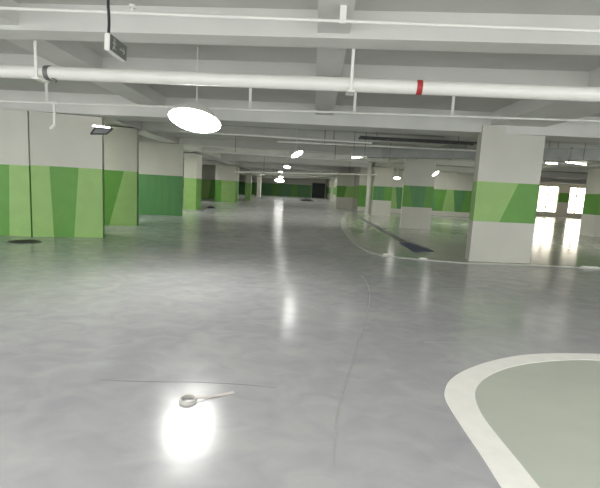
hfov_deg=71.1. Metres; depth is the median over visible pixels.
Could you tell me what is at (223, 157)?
beam
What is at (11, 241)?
floor drain
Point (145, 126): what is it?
beam
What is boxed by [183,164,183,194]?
wall
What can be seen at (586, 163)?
trim
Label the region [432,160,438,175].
ceiling lamp
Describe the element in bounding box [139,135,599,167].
beam
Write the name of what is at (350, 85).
pipe
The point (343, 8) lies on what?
pipe
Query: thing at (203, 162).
beam
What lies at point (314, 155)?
beam
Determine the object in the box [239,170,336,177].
beam
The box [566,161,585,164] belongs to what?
lamp
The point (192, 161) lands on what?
pillar
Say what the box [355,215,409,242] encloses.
channel
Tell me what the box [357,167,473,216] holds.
wall
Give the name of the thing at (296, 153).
diffuser
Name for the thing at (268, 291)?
floor
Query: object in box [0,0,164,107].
beam
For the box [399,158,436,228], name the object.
pillar
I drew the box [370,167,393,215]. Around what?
pillar
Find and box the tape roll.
[179,391,233,404]
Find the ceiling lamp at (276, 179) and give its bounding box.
[275,178,283,181]
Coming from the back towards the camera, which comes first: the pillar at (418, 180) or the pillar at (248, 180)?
the pillar at (248, 180)
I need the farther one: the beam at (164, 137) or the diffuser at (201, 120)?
the beam at (164, 137)
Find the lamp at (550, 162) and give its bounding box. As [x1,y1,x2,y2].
[545,142,558,163]
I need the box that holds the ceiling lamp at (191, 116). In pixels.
[168,46,220,132]
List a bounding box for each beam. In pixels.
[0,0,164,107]
[0,3,599,55]
[0,54,588,85]
[0,90,599,142]
[103,119,270,176]
[239,168,336,174]
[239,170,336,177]
[239,173,331,177]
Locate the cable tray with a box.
[359,132,476,144]
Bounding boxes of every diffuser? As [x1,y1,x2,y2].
[169,108,219,132]
[291,151,302,157]
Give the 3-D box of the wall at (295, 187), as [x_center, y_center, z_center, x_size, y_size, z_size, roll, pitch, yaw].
[0.684,-10.179,75.514,24.700,3.440,0.400,3,8,0]
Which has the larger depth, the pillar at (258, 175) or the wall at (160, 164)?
the pillar at (258, 175)
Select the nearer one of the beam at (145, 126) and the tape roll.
the tape roll
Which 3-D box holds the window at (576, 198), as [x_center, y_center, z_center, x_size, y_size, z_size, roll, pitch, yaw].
[27.483,-4.307,41.718,1.774,2.630,0.120,3,8,0]
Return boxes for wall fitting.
[90,125,112,134]
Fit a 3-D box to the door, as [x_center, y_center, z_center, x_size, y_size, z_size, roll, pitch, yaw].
[3.312,-9.626,75.206,2.566,2.700,0.280,3,8,0]
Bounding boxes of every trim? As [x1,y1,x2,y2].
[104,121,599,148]
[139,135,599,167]
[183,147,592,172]
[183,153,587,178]
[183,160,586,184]
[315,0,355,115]
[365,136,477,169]
[457,161,599,174]
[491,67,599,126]
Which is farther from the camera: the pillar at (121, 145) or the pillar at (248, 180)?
the pillar at (248, 180)
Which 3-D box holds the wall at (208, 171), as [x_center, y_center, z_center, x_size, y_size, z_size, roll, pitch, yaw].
[-9.472,-6.513,43.790,4.400,3.440,0.400,3,8,0]
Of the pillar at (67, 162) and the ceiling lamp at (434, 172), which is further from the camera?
the ceiling lamp at (434, 172)
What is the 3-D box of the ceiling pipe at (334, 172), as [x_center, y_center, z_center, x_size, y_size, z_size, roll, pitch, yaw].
[0.383,-7.278,44.428,10.784,1.070,0.115,3,8,0]
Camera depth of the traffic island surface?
2.94 m
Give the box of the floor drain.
[5,240,41,243]
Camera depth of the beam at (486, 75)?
6.50 m
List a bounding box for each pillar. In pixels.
[29,111,104,237]
[104,126,138,225]
[183,153,201,209]
[215,165,238,202]
[245,171,251,199]
[256,174,261,197]
[330,179,333,200]
[335,171,354,208]
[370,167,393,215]
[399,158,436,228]
[465,125,545,262]
[579,168,599,236]
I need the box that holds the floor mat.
[400,243,433,252]
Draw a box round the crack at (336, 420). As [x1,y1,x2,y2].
[333,279,369,464]
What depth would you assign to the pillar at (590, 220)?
19.45 m
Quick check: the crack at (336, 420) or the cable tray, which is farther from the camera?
the cable tray
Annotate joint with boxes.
[109,380,273,387]
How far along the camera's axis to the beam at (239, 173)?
63.21 m
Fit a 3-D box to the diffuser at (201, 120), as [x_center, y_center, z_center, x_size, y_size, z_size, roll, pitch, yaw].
[-1.532,-1.793,6.129,0.739,0.258,0.706,3,8,0]
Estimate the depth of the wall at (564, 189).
41.65 m
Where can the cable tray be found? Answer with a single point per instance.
(458, 142)
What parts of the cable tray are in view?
rail, rail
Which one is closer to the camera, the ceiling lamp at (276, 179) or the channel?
the channel
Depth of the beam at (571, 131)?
9.73 m
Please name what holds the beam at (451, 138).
attached to the wall at (452, 194)
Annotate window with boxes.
[537,186,558,211]
[567,187,585,213]
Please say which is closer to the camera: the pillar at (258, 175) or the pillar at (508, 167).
the pillar at (508, 167)
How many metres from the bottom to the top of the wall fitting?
0.219 m
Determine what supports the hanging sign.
hanging from the ceiling
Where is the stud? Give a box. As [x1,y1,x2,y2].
[580,266,599,267]
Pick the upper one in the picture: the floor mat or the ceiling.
the ceiling
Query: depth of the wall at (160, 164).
18.46 m
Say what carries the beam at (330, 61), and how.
attached to the ceiling
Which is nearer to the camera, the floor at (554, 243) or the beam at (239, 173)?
the floor at (554, 243)
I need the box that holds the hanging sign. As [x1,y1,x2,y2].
[104,0,126,61]
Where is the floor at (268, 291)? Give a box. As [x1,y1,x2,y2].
[0,194,599,487]
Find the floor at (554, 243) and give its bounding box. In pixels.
[347,212,599,266]
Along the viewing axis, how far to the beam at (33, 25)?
4.66 m
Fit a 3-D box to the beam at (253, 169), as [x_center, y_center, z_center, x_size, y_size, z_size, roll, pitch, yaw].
[10.898,-7.309,45.814,47.000,0.320,0.900,3,8,0]
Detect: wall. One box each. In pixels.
[0,109,32,236]
[139,142,183,215]
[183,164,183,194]
[201,165,215,197]
[239,174,326,197]
[326,167,359,210]
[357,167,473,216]
[536,182,585,217]
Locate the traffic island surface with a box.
[475,360,599,487]
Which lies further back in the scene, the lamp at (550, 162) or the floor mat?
the lamp at (550, 162)
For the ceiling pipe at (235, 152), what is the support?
hanging from the ceiling
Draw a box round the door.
[311,182,325,197]
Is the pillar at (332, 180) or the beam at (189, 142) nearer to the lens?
the beam at (189, 142)
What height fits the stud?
0.028 m
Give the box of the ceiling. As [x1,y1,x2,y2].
[0,0,599,180]
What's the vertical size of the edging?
0.020 m
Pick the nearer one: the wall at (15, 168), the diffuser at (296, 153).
the wall at (15, 168)
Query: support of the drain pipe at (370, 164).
attached to the pillar at (381, 187)
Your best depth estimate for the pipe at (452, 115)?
6.85 m
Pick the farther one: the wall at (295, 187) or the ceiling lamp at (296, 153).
the wall at (295, 187)
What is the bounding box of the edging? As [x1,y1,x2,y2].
[341,212,599,268]
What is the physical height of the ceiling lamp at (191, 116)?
1.176 m
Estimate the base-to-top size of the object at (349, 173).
1.142 m
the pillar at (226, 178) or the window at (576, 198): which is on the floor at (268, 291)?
the pillar at (226, 178)
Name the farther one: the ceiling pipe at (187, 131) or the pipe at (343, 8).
the ceiling pipe at (187, 131)
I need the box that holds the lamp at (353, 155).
[351,132,366,157]
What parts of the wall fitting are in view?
panel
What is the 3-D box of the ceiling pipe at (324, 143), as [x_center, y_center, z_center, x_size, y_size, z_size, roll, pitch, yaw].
[2.930,-3.218,12.870,7.227,0.576,0.064,3,8,0]
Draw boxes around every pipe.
[0,4,599,32]
[0,40,599,101]
[0,80,599,129]
[180,130,371,143]
[202,136,367,162]
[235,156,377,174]
[253,172,336,178]
[277,130,475,151]
[364,162,372,214]
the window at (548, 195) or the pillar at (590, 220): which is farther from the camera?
the window at (548, 195)
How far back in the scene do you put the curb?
2.92 m
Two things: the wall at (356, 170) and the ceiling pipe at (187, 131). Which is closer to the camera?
the ceiling pipe at (187, 131)
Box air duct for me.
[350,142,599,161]
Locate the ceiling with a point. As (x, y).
(556, 62)
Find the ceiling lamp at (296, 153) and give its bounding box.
[291,134,302,157]
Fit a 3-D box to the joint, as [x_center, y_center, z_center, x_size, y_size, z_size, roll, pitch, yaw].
[-0.844,1.050,3.178,1.314,0.001,0.043,3,8,-1]
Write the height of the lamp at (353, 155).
0.965 m
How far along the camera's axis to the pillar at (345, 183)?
35.70 m
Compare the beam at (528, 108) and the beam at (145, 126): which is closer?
the beam at (528, 108)

